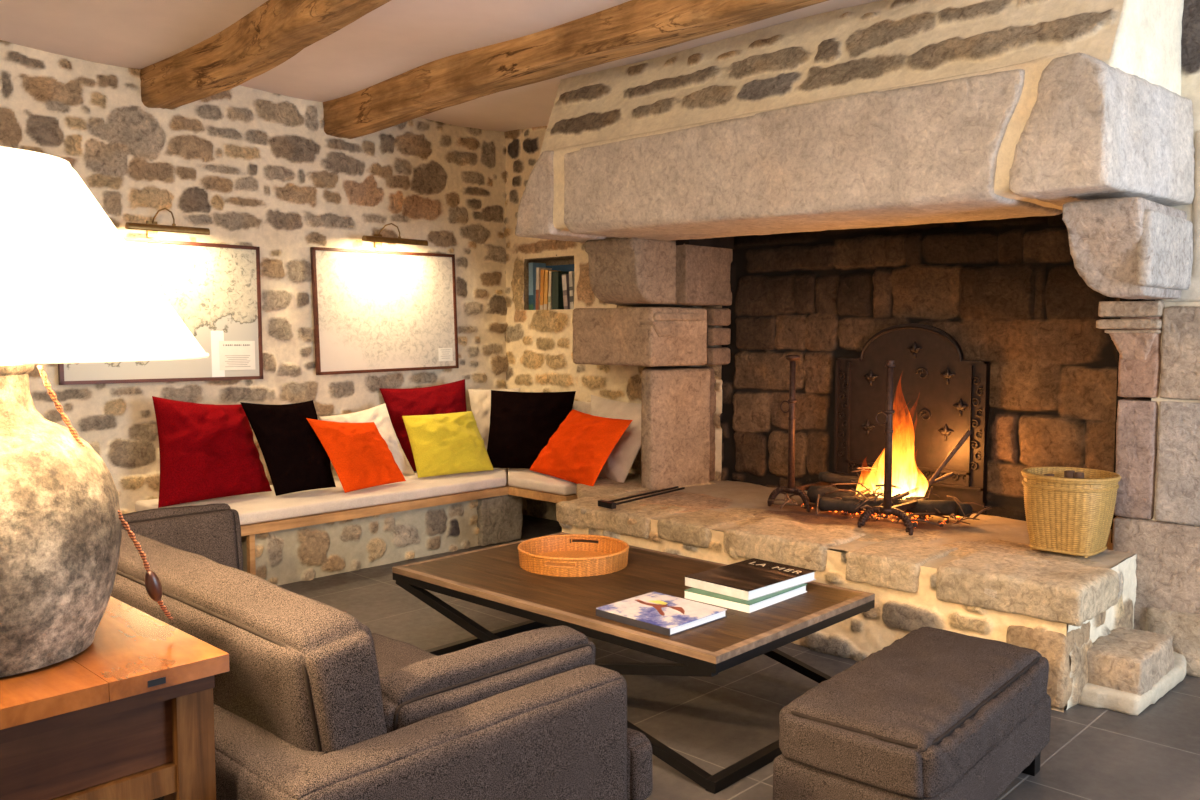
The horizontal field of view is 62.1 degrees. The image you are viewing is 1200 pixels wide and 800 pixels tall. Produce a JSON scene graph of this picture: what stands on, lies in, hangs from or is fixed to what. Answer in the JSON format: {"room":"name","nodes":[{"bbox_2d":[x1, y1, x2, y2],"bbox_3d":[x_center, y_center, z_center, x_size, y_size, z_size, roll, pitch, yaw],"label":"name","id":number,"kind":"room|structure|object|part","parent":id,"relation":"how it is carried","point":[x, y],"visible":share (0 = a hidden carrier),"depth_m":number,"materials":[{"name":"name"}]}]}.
{"room":"traditional dwelling","nodes":[
{"label":"traditional dwelling","id":0,"kind":"room"},
{"bbox_2d":[0,40,523,540],"bbox_3d":[-2.770,-0.469,5.454,0.030,2.970,6.450,4,6,44],"label":"wall","id":1,"kind":"structure","parent":0,"point":[248,166],"depth_m":6.17,"materials":[{"name":"stone"}]},
{"bbox_2d":[58,237,262,384],"bbox_3d":[-2.488,-0.509,5.708,0.029,0.810,1.154,2,4,44],"label":"framed picture","id":2,"kind":"object","parent":1,"relation":"attached to","point":[214,289],"visible":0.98,"depth_m":5.87,"materials":[{"name":"beige paper"}]},
{"bbox_2d":[223,344,250,366],"bbox_3d":[-2.192,-0.268,6.016,0.001,0.135,0.168,2,3,44],"label":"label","id":3,"kind":"object","parent":2,"relation":"attached to","point":[223,344],"depth_m":6.03,"materials":[{"name":"white paper"}]},
{"bbox_3d":[-2.191,-0.270,6.019,0.003,0.175,0.225,2,4,44],"label":"title panel","id":4,"kind":"part","parent":2,"relation":"part of","materials":[{"name":"white paper"}]},
{"bbox_2d":[125,208,209,242],"bbox_3d":[-2.457,-0.967,5.590,0.218,0.220,0.448,4,6,44],"label":"picture light","id":5,"kind":"object","parent":1,"relation":"attached to","point":[151,228],"visible":1,"depth_m":5.55,"materials":[{"name":"gold metal"}]},
{"bbox_3d":[-2.540,-0.967,5.646,0.020,0.090,0.055,4,6,44],"label":"wall plate","id":6,"kind":"part","parent":5,"relation":"part of","materials":[{"name":"gold metal"}]},
{"bbox_3d":[-2.455,-1.023,5.594,0.200,0.109,0.019,2,5,29],"label":"swan arm","id":7,"kind":"part","parent":5,"relation":"part of","materials":[{"name":"gold metal"}]},
{"bbox_3d":[-2.397,-0.951,5.533,0.052,0.040,0.448,4,6,44],"label":"lamp shade","id":8,"kind":"part","parent":5,"relation":"part of","materials":[{"name":"gold metal"}]},
{"bbox_2d":[310,247,458,374],"bbox_3d":[-1.439,-0.604,6.795,0.029,0.820,1.137,2,5,44],"label":"framed picture","id":9,"kind":"object","parent":1,"relation":"attached to","point":[374,310],"visible":1,"depth_m":6.75,"materials":[{"name":"beige paper"}]},
{"bbox_3d":[-1.108,-0.326,7.142,0.002,0.095,0.125,2,5,44],"label":"title panel","id":10,"kind":"part","parent":9,"relation":"part of","materials":[{"name":"white paper"}]},
{"bbox_2d":[362,223,427,249],"bbox_3d":[-1.415,-1.073,6.668,0.218,0.220,0.490,4,6,44],"label":"picture light","id":11,"kind":"object","parent":1,"relation":"attached to","point":[377,239],"visible":1,"depth_m":6.63,"materials":[{"name":"gold metal"}]},
{"bbox_3d":[-1.499,-1.073,6.724,0.020,0.090,0.055,4,6,44],"label":"wall plate","id":12,"kind":"part","parent":11,"relation":"part of","materials":[{"name":"gold metal"}]},
{"bbox_3d":[-1.414,-1.129,6.672,0.200,0.109,0.019,2,5,29],"label":"swan arm","id":13,"kind":"part","parent":11,"relation":"part of","materials":[{"name":"gold metal"}]},
{"bbox_3d":[-1.356,-1.057,6.611,0.052,0.040,0.490,4,6,44],"label":"lamp shade","id":14,"kind":"part","parent":11,"relation":"part of","materials":[{"name":"gold metal"}]},
{"bbox_2d":[0,0,880,131],"bbox_3d":[0.228,-1.729,2.719,8.100,0.172,6.900,4,6,44],"label":"ceiling","id":15,"kind":"structure","parent":0,"point":[397,37],"depth_m":4.99,"materials":[{"name":"paint"}]},
{"bbox_2d":[140,0,390,109],"bbox_3d":[0.144,-1.585,2.724,0.330,0.284,7.940,-4,5,-42],"label":"ceiling beam","id":16,"kind":"structure","parent":15,"relation":"attached to","point":[274,32],"depth_m":4.78,"materials":[{"name":"brown wood"}]},
{"bbox_2d":[323,0,828,138],"bbox_3d":[1.016,-1.656,3.625,0.294,0.300,7.929,-4,6,-43],"label":"ceiling beam","id":17,"kind":"structure","parent":15,"relation":"attached to","point":[633,27],"depth_m":4.92,"materials":[{"name":"brown wood"}]},
{"bbox_2d":[504,126,721,520],"bbox_3d":[0.011,-0.570,6.891,2.070,2.970,0.032,4,6,44],"label":"wall","id":18,"kind":"structure","parent":0,"point":[539,343],"depth_m":7.29,"materials":[{"name":"stone"}]},
{"bbox_2d":[524,255,573,309],"bbox_3d":[-0.287,-0.851,7.335,0.595,0.443,0.234,4,6,44],"label":"niche","id":19,"kind":"object","parent":18,"relation":"attached to","point":[562,260],"depth_m":7.44,"materials":[{"name":"stone"}]},
{"bbox_2d":[529,263,545,309],"bbox_3d":[-0.473,-0.851,7.489,0.056,0.353,0.131,3,5,44],"label":"book","id":20,"kind":"object","parent":19,"relation":"in","point":[532,266],"visible":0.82,"depth_m":7.44,"materials":[{"name":"blue paper"}]},
{"bbox_2d":[535,267,551,309],"bbox_3d":[-0.420,-0.829,7.440,0.033,0.315,0.131,6,7,44],"label":"book","id":21,"kind":"object","parent":19,"relation":"in","point":[538,269],"visible":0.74,"depth_m":7.39,"materials":[{"name":"paper"}]},
{"bbox_2d":[543,270,551,309],"bbox_3d":[-0.354,-0.812,7.377,0.052,0.292,0.131,4,6,44],"label":"book","id":22,"kind":"object","parent":19,"relation":"in","point":[546,278],"visible":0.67,"depth_m":7.33,"materials":[{"name":"orange paper"}]},
{"bbox_2d":[540,270,556,309],"bbox_3d":[-0.385,-0.817,7.406,0.049,0.298,0.131,4,6,44],"label":"book","id":23,"kind":"object","parent":19,"relation":"in","point":[542,271],"visible":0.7,"depth_m":7.36,"materials":[{"name":"orange paper"}]},
{"bbox_2d":[548,271,551,309],"bbox_3d":[-0.324,-0.805,7.348,0.044,0.283,0.131,4,6,44],"label":"book","id":24,"kind":"object","parent":19,"relation":"in","point":[550,272],"visible":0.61,"depth_m":7.30,"materials":[{"name":"beige paper"}]},
{"bbox_2d":[546,264,573,271],"bbox_3d":[-0.299,-0.837,7.434,0.344,0.335,0.030,4,6,44],"label":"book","id":25,"kind":"object","parent":19,"relation":"in","point":[570,267],"visible":0.21,"depth_m":7.38,"materials":[{"name":"blue paper"}]},
{"bbox_2d":[552,271,568,309],"bbox_3d":[-0.282,-0.802,7.309,0.070,0.279,0.130,4,6,44],"label":"book","id":26,"kind":"object","parent":19,"relation":"in","point":[557,290],"visible":0.68,"depth_m":7.26,"materials":[{"name":"paper"}]},
{"bbox_2d":[562,274,569,308],"bbox_3d":[-0.209,-0.784,7.239,0.066,0.258,0.131,4,6,44],"label":"book","id":27,"kind":"object","parent":19,"relation":"in","point":[565,277],"visible":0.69,"depth_m":7.19,"materials":[{"name":"white paper"}]},
{"bbox_2d":[569,271,574,308],"bbox_3d":[-0.162,-0.790,7.194,0.052,0.274,0.131,4,6,44],"label":"book","id":28,"kind":"object","parent":19,"relation":"in","point":[571,273],"visible":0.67,"depth_m":7.14,"materials":[{"name":"white paper"}]},
{"bbox_2d":[278,515,1199,799],"bbox_3d":[0.210,1.229,2.909,8.100,0.060,6.850,4,6,44],"label":"floor","id":29,"kind":"structure","parent":0,"point":[716,722],"depth_m":3.59,"materials":[{"name":"tile"}]},
{"bbox_2d":[0,596,229,799],"bbox_3d":[-1.367,0.847,2.061,1.351,0.819,0.619,4,6,44],"label":"console table","id":30,"kind":"object","parent":29,"relation":"on","point":[130,715],"visible":0.86,"depth_m":1.71,"materials":[{"name":"brown wood"}]},
{"bbox_3d":[-0.925,0.593,1.608,0.020,0.121,0.485,4,6,44],"label":"drawer","id":31,"kind":"part","parent":30,"relation":"part of","materials":[{"name":"brown wood"}]},
{"bbox_2d":[0,146,208,677],"bbox_3d":[-1.091,0.018,1.751,0.782,0.876,0.782,4,6,44],"label":"table lamp","id":32,"kind":"object","parent":30,"relation":"on","point":[73,290],"visible":1,"depth_m":1.65,"materials":[{"name":"fabric"}]},
{"bbox_3d":[-1.091,-0.416,1.720,0.315,0.006,0.315,4,6,44],"label":"shade trim","id":33,"kind":"part","parent":32,"relation":"part of","materials":[{"name":"white fabric"}]},
{"bbox_2d":[0,364,121,677],"bbox_3d":[-1.091,0.196,1.763,0.436,0.519,0.436,4,6,44],"label":"lamp base","id":34,"kind":"object","parent":32,"relation":"attached to","point":[61,516],"depth_m":1.68,"materials":[{"name":"ceramic"}]},
{"bbox_3d":[-1.091,-0.246,1.732,0.751,0.342,0.751,4,6,44],"label":"lamp shade","id":35,"kind":"part","parent":32,"relation":"part of","materials":[{"name":"white fabric"}]},
{"bbox_3d":[-1.091,-0.075,1.744,0.758,0.006,0.758,4,6,44],"label":"shade trim","id":36,"kind":"part","parent":32,"relation":"part of","materials":[{"name":"white fabric"}]},
{"bbox_3d":[-0.894,0.183,1.823,0.219,0.497,0.043,-4,6,-44],"label":"power cord","id":37,"kind":"part","parent":32,"relation":"part of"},
{"bbox_2d":[145,570,161,601],"bbox_3d":[-0.838,0.349,1.869,0.028,0.063,0.032,4,6,44],"label":"switch","id":38,"kind":"object","parent":32,"relation":"attached to","point":[153,586],"depth_m":1.86,"materials":[{"name":"brown wood"}]},
{"bbox_3d":[-0.922,0.679,1.614,0.045,0.048,0.570,4,6,44],"label":"rail","id":39,"kind":"part","parent":30,"relation":"part of","materials":[{"name":"brown wood"}]},
{"bbox_3d":[-0.756,0.481,1.698,0.004,0.011,0.030,4,6,44],"label":"lock plate","id":40,"kind":"part","parent":30,"relation":"part of","materials":[{"name":"black metal"}]},
{"bbox_3d":[-0.743,0.896,1.819,0.066,0.756,0.066,4,6,44],"label":"leg","id":41,"kind":"part","parent":30,"relation":"part of","materials":[{"name":"brown wood"}]},
{"bbox_2d":[111,503,652,799],"bbox_3d":[-1.060,0.769,2.911,2.438,0.858,0.996,4,6,44],"label":"sofa","id":42,"kind":"object","parent":29,"relation":"on","point":[312,703],"visible":0.72,"depth_m":2.07,"materials":[{"name":"fabric"}]},
{"bbox_2d":[121,503,242,570],"bbox_3d":[-1.663,0.579,3.717,0.201,0.347,0.654,4,6,44],"label":"sofa armrest","id":43,"kind":"object","parent":42,"relation":"on","point":[211,531],"depth_m":3.76,"materials":[{"name":"fabric"}]},
{"bbox_2d":[111,529,386,752],"bbox_3d":[-1.172,0.610,2.606,1.978,0.498,0.266,4,6,44],"label":"cushion","id":44,"kind":"object","parent":42,"relation":"on","point":[303,675],"depth_m":1.97,"materials":[{"name":"fabric"}]},
{"bbox_2d":[372,633,436,678],"bbox_3d":[-0.617,0.877,2.604,1.127,0.224,0.833,4,6,44],"label":"seat cushion","id":45,"kind":"object","parent":42,"relation":"on","point":[392,655],"depth_m":2.94,"materials":[{"name":"fabric"}]},
{"bbox_3d":[-0.274,0.931,2.087,0.146,0.566,0.885,4,6,44],"label":"arm","id":46,"kind":"part","parent":42,"relation":"part of"},
{"bbox_2d":[380,625,594,732],"bbox_3d":[-0.259,0.704,2.278,0.185,0.300,0.632,4,6,44],"label":"cushion","id":47,"kind":"object","parent":42,"relation":"on","point":[415,694],"depth_m":2.18,"materials":[{"name":"fabric"}]},
{"bbox_2d":[627,728,652,799],"bbox_3d":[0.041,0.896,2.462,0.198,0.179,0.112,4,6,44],"label":"armrest","id":48,"kind":"object","parent":42,"relation":"on","point":[639,748],"depth_m":2.39,"materials":[{"name":"fabric"}]},
{"bbox_2d":[241,468,576,584],"bbox_3d":[-1.182,0.792,6.167,1.385,0.384,2.790,4,6,44],"label":"bench","id":49,"kind":"object","parent":29,"relation":"on","point":[309,547],"visible":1,"depth_m":5.91,"materials":[{"name":"beige stone"}]},
{"bbox_3d":[-1.859,0.870,5.308,0.035,0.320,0.030,4,6,44],"label":"leg","id":50,"kind":"part","parent":49,"relation":"part of","materials":[{"name":"brown wood"}]},
{"bbox_2d":[135,468,506,524],"bbox_3d":[-1.384,0.552,6.337,0.815,0.064,2.758,4,6,44],"label":"seat pad","id":51,"kind":"object","parent":49,"relation":"on","point":[259,507],"visible":0.52,"depth_m":5.83,"materials":[{"name":"fabric"}]},
{"bbox_2d":[152,396,271,507],"bbox_3d":[-2.192,0.263,5.625,0.263,0.590,0.706,3,5,39],"label":"throw pillow","id":52,"kind":"object","parent":51,"relation":"on","point":[207,451],"visible":0.97,"depth_m":5.51,"materials":[{"name":"fabric"}]},
{"bbox_2d":[240,400,335,495],"bbox_3d":[-1.804,0.271,5.843,0.223,0.541,0.539,3,5,38],"label":"throw pillow","id":53,"kind":"object","parent":51,"relation":"on","point":[296,460],"visible":0.94,"depth_m":5.76,"materials":[{"name":"black fabric"}]},
{"bbox_2d":[306,418,405,492],"bbox_3d":[-1.450,0.309,6.036,0.218,0.439,0.641,3,5,33],"label":"throw pillow","id":54,"kind":"object","parent":51,"relation":"on","point":[359,455],"visible":1,"depth_m":5.93,"materials":[{"name":"orange fabric"}]},
{"bbox_2d":[320,403,414,474],"bbox_3d":[-1.512,0.267,6.513,0.590,0.470,0.217,-2,5,-27],"label":"throw pillow","id":55,"kind":"object","parent":51,"relation":"on","point":[379,415],"visible":0.42,"depth_m":6.53,"materials":[{"name":"beige fabric"}]},
{"bbox_2d":[379,379,466,471],"bbox_3d":[-1.164,0.174,6.824,0.647,0.617,0.218,-2,4,-23],"label":"throw pillow","id":56,"kind":"object","parent":51,"relation":"on","point":[449,397],"visible":0.49,"depth_m":6.78,"materials":[{"name":"red fabric"}]},
{"bbox_2d":[402,411,493,477],"bbox_3d":[-0.993,0.289,6.621,0.605,0.397,0.217,-3,5,-39],"label":"throw pillow","id":57,"kind":"object","parent":51,"relation":"on","point":[449,443],"visible":1,"depth_m":6.53,"materials":[{"name":"yellow fabric"}]},
{"bbox_2d":[468,388,519,449],"bbox_3d":[-0.743,0.186,7.250,0.406,0.533,0.177,-1,4,-17],"label":"cushion","id":58,"kind":"object","parent":51,"relation":"on","point":[480,400],"visible":0.32,"depth_m":7.20,"materials":[{"name":"beige fabric"}]},
{"bbox_2d":[508,468,635,494],"bbox_3d":[-0.455,0.513,6.891,1.346,0.064,0.704,4,6,44],"label":"seat pad","id":59,"kind":"object","parent":49,"relation":"on","point":[524,478],"visible":0.52,"depth_m":6.42,"materials":[{"name":"fabric"}]},
{"bbox_2d":[487,390,575,468],"bbox_3d":[-0.487,0.206,6.850,0.620,0.531,0.221,1,4,9],"label":"throw pillow","id":60,"kind":"object","parent":59,"relation":"on","point":[522,424],"visible":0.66,"depth_m":6.80,"materials":[{"name":"black fabric"}]},
{"bbox_2d":[529,409,632,485],"bbox_3d":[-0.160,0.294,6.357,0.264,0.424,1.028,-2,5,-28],"label":"throw pillow","id":61,"kind":"object","parent":59,"relation":"on","point":[578,451],"visible":0.99,"depth_m":6.16,"materials":[{"name":"orange fabric"}]},
{"bbox_2d":[572,401,590,414],"bbox_3d":[-0.130,0.236,6.915,0.371,0.481,0.142,2,4,23],"label":"cushion","id":62,"kind":"object","parent":59,"relation":"on","point":[585,407],"visible":0.07,"depth_m":6.91,"materials":[{"name":"beige fabric"}]},
{"bbox_2d":[591,395,640,482],"bbox_3d":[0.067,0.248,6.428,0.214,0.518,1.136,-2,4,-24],"label":"throw pillow","id":63,"kind":"object","parent":59,"relation":"on","point":[619,462],"visible":0.55,"depth_m":6.17,"materials":[{"name":"fabric"}]},
{"bbox_2d":[392,532,874,793],"bbox_3d":[0.082,0.915,3.916,1.651,0.424,0.982,4,6,43],"label":"coffee table","id":64,"kind":"object","parent":29,"relation":"on","point":[493,577],"visible":0.77,"depth_m":3.63,"materials":[{"name":"brown wood"}]},
{"bbox_3d":[-0.507,1.070,4.480,0.036,0.035,0.982,4,6,43],"label":"floor rail","id":65,"kind":"part","parent":64,"relation":"part of","materials":[{"name":"black metal"}]},
{"bbox_3d":[-0.242,0.957,3.573,1.618,0.389,0.032,4,6,43],"label":"cross leg","id":66,"kind":"part","parent":64,"relation":"part of","materials":[{"name":"black metal"}]},
{"bbox_2d":[518,534,628,576],"bbox_3d":[-0.111,0.646,4.161,0.466,0.078,0.466,1,4,12],"label":"rattan tray","id":67,"kind":"object","parent":64,"relation":"on","point":[552,555],"visible":1,"depth_m":4.12,"materials":[{"name":"orange wicker"}]},
{"bbox_3d":[0.082,0.741,3.903,1.651,0.030,0.982,4,6,43],"label":"rail","id":68,"kind":"part","parent":64,"relation":"part of","materials":[{"name":"brown wood"}]},
{"bbox_3d":[-0.242,0.957,3.573,1.618,0.389,0.032,4,6,43],"label":"cross leg","id":69,"kind":"part","parent":64,"relation":"part of","materials":[{"name":"black metal"}]},
{"bbox_2d":[596,592,726,635],"bbox_3d":[0.209,0.725,3.399,0.330,0.028,0.301,4,6,44],"label":"picture book","id":70,"kind":"object","parent":64,"relation":"on","point":[668,615],"visible":1,"depth_m":3.36,"materials":[{"name":"white paper"}]},
{"bbox_3d":[0.670,1.147,3.378,0.036,0.035,0.982,4,6,43],"label":"floor rail","id":71,"kind":"part","parent":64,"relation":"part of","materials":[{"name":"black metal"}]},
{"bbox_2d":[685,583,806,612],"bbox_3d":[0.541,0.705,3.673,0.283,0.030,0.380,4,5,43],"label":"picture book","id":72,"kind":"object","parent":64,"relation":"on","point":[696,594],"visible":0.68,"depth_m":3.55,"materials":[{"name":"white paper"}]},
{"bbox_2d":[685,558,815,600],"bbox_3d":[0.567,0.667,3.733,0.419,0.036,0.292,-4,6,-44],"label":"picture book","id":73,"kind":"object","parent":72,"relation":"on","point":[753,578],"visible":1,"depth_m":3.67,"materials":[{"name":"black paper"}]},
{"bbox_3d":[0.406,0.908,4.261,1.618,0.389,0.032,4,6,43],"label":"cross leg","id":74,"kind":"part","parent":64,"relation":"part of","materials":[{"name":"black metal"}]},
{"bbox_2d":[515,0,1199,715],"bbox_3d":[1.144,-0.413,5.032,4.358,2.932,1.438,4,6,44],"label":"stone fireplace","id":75,"kind":"object","parent":29,"relation":"on","point":[1004,178],"visible":0.92,"depth_m":4.52,"materials":[{"name":"stone"}]},
{"bbox_2d":[598,486,684,508],"bbox_3d":[0.259,0.529,5.493,0.119,0.030,0.753,3,5,39],"label":"tongs","id":76,"kind":"object","parent":75,"relation":"on","point":[611,504],"visible":1,"depth_m":5.42,"materials":[{"name":"black metal"}]},
{"bbox_3d":[0.238,0.527,5.549,0.010,0.010,0.693,3,5,39],"label":"arm","id":77,"kind":"part","parent":76,"relation":"part of","materials":[{"name":"black metal"}]},
{"bbox_3d":[0.275,0.531,5.500,0.010,0.010,0.705,3,5,37],"label":"arm","id":78,"kind":"part","parent":76,"relation":"part of","materials":[{"name":"black metal"}]},
{"bbox_3d":[0.412,-0.424,5.960,0.394,0.093,0.125,-3,5,-41],"label":"capital moulding","id":79,"kind":"part","parent":75,"relation":"part of","materials":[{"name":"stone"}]},
{"bbox_3d":[0.443,-0.496,5.950,0.164,0.049,0.380,4,6,44],"label":"capital moulding","id":80,"kind":"part","parent":75,"relation":"part of","materials":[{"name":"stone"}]},
{"bbox_2d":[767,355,834,511],"bbox_3d":[1.147,0.159,5.394,0.259,0.815,0.470,4,6,44],"label":"andiron","id":81,"kind":"object","parent":75,"relation":"on","point":[790,488],"visible":1,"depth_m":5.24,"materials":[{"name":"metal"}]},
{"bbox_3d":[1.012,0.141,5.251,0.056,0.708,0.056,4,6,44],"label":"post","id":82,"kind":"part","parent":81,"relation":"part of","materials":[{"name":"metal"}]},
{"bbox_2d":[816,497,859,513],"bbox_3d":[1.220,0.538,5.090,0.232,0.073,0.078,3,5,32],"label":"log","id":83,"kind":"object","parent":75,"relation":"on","point":[825,503],"visible":0.98,"depth_m":5.07,"materials":[{"name":"brown wood"}]},
{"bbox_2d":[807,486,883,502],"bbox_3d":[1.306,0.512,5.236,0.427,0.099,0.111,3,5,37],"label":"log","id":84,"kind":"object","parent":75,"relation":"on","point":[812,493],"visible":0.4,"depth_m":5.28,"materials":[{"name":"brown wood"}]},
{"bbox_2d":[856,446,927,497],"bbox_3d":[1.492,0.192,5.064,0.407,0.680,0.160,4,6,44],"label":"flames","id":85,"kind":"object","parent":84,"relation":"on","point":[907,482],"visible":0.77,"depth_m":5.01,"materials":[{"name":"yellow"}]},
{"bbox_2d":[538,0,1183,158],"bbox_3d":[1.089,-1.514,4.991,3.181,0.729,1.168,4,6,44],"label":"hood","id":86,"kind":"object","parent":75,"relation":"attached to","point":[883,45],"depth_m":4.34,"materials":[{"name":"stone"}]},
{"bbox_2d":[768,467,991,525],"bbox_3d":[1.355,0.457,5.096,1.135,0.226,0.586,4,6,44],"label":"kindling","id":87,"kind":"object","parent":75,"relation":"on","point":[787,496],"visible":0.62,"depth_m":4.99,"materials":[{"name":"brown wood"}]},
{"bbox_2d":[818,472,862,487],"bbox_3d":[1.289,0.426,5.337,0.238,0.066,0.062,3,5,39],"label":"log","id":88,"kind":"object","parent":87,"relation":"on","point":[828,477],"visible":0.93,"depth_m":5.32,"materials":[{"name":"brown wood"}]},
{"bbox_2d":[801,504,960,527],"bbox_3d":[1.374,0.565,5.098,0.903,0.030,0.411,4,6,44],"label":"embers","id":89,"kind":"object","parent":75,"relation":"on","point":[879,515],"visible":0.29,"depth_m":4.90,"materials":[{"name":"orange"}]},
{"bbox_2d":[841,496,956,515],"bbox_3d":[1.478,0.524,4.939,0.566,0.097,0.081,3,5,34],"label":"log","id":90,"kind":"object","parent":89,"relation":"on","point":[946,507],"visible":0.63,"depth_m":4.84,"materials":[{"name":"brown wood"}]},
{"bbox_2d":[892,472,953,500],"bbox_3d":[1.619,0.434,4.994,0.378,0.127,0.022,-2,4,-22],"label":"log","id":91,"kind":"object","parent":90,"relation":"on","point":[948,475],"visible":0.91,"depth_m":4.97,"materials":[{"name":"brown wood"}]},
{"bbox_2d":[898,495,972,516],"bbox_3d":[1.661,0.525,4.960,0.074,0.066,0.401,-3,5,-37],"label":"log","id":92,"kind":"object","parent":89,"relation":"on","point":[967,509],"visible":0.19,"depth_m":4.81,"materials":[{"name":"brown wood"}]},
{"bbox_2d":[913,430,971,499],"bbox_3d":[1.706,0.349,5.000,0.352,0.394,0.026,-1,4,-13],"label":"log","id":93,"kind":"object","parent":89,"relation":"on","point":[967,434],"visible":0.81,"depth_m":5.00,"materials":[{"name":"brown wood"}]},
{"bbox_2d":[857,360,930,535],"bbox_3d":[1.488,0.206,4.798,0.279,0.805,0.459,4,6,44],"label":"andiron","id":94,"kind":"object","parent":75,"relation":"on","point":[887,508],"visible":0.99,"depth_m":4.64,"materials":[{"name":"metal"}]},
{"bbox_3d":[1.349,0.188,4.652,0.056,0.698,0.056,4,6,44],"label":"post","id":95,"kind":"part","parent":94,"relation":"part of","materials":[{"name":"metal"}]},
{"bbox_2d":[834,323,989,512],"bbox_3d":[1.659,0.073,5.366,0.861,0.968,0.050,4,6,44],"label":"fireback","id":96,"kind":"object","parent":75,"relation":"on","point":[939,396],"visible":0.84,"depth_m":5.31,"materials":[{"name":"metal"}]},
{"bbox_2d":[1021,467,1120,557],"bbox_3d":[1.990,0.471,4.227,0.384,0.329,0.384,3,5,35],"label":"bamboo basket","id":97,"kind":"object","parent":75,"relation":"on","point":[1069,516],"visible":0.98,"depth_m":4.10,"materials":[{"name":"beige wicker"}]},
{"bbox_2d":[1064,470,1074,477],"bbox_3d":[2.031,0.419,4.304,0.050,0.230,0.096,2,4,22],"label":"log","id":98,"kind":"object","parent":97,"relation":"in","point":[1069,473],"visible":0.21,"depth_m":4.30,"materials":[{"name":"brown wood"}]},
{"bbox_2d":[1073,472,1083,477],"bbox_3d":[2.012,0.423,4.184,0.050,0.240,0.096,2,4,22],"label":"log","id":99,"kind":"object","parent":97,"relation":"in","point":[1075,474],"visible":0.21,"depth_m":4.18,"materials":[{"name":"brown wood"}]},
{"bbox_3d":[2.328,-0.327,4.294,0.248,0.044,0.368,4,6,44],"label":"capital moulding","id":100,"kind":"part","parent":75,"relation":"part of","materials":[{"name":"stone"}]},
{"bbox_3d":[2.331,-0.389,4.290,0.243,0.070,0.363,4,6,44],"label":"capital moulding","id":101,"kind":"part","parent":75,"relation":"part of","materials":[{"name":"stone"}]},
{"bbox_3d":[2.337,-0.231,4.286,0.182,0.123,0.314,4,6,44],"label":"capital moulding","id":102,"kind":"part","parent":75,"relation":"part of","materials":[{"name":"stone"}]},
{"bbox_3d":[2.345,-0.294,4.295,0.215,0.019,0.344,4,6,44],"label":"capital moulding","id":103,"kind":"part","parent":75,"relation":"part of","materials":[{"name":"stone"}]},
{"bbox_2d":[773,627,1050,799],"bbox_3d":[0.949,0.987,2.929,0.478,0.419,1.018,3,5,40],"label":"ottoman","id":104,"kind":"object","parent":29,"relation":"on","point":[932,713],"visible":1,"depth_m":2.66,"materials":[{"name":"fabric"}]},
{"bbox_2d":[1150,0,1199,525],"bbox_3d":[3.546,-0.292,2.946,3.450,2.970,0.030,4,6,44],"label":"wall","id":105,"kind":"structure","parent":0,"point":[1190,38],"depth_m":4.00,"materials":[{"name":"stone"}]}
]}

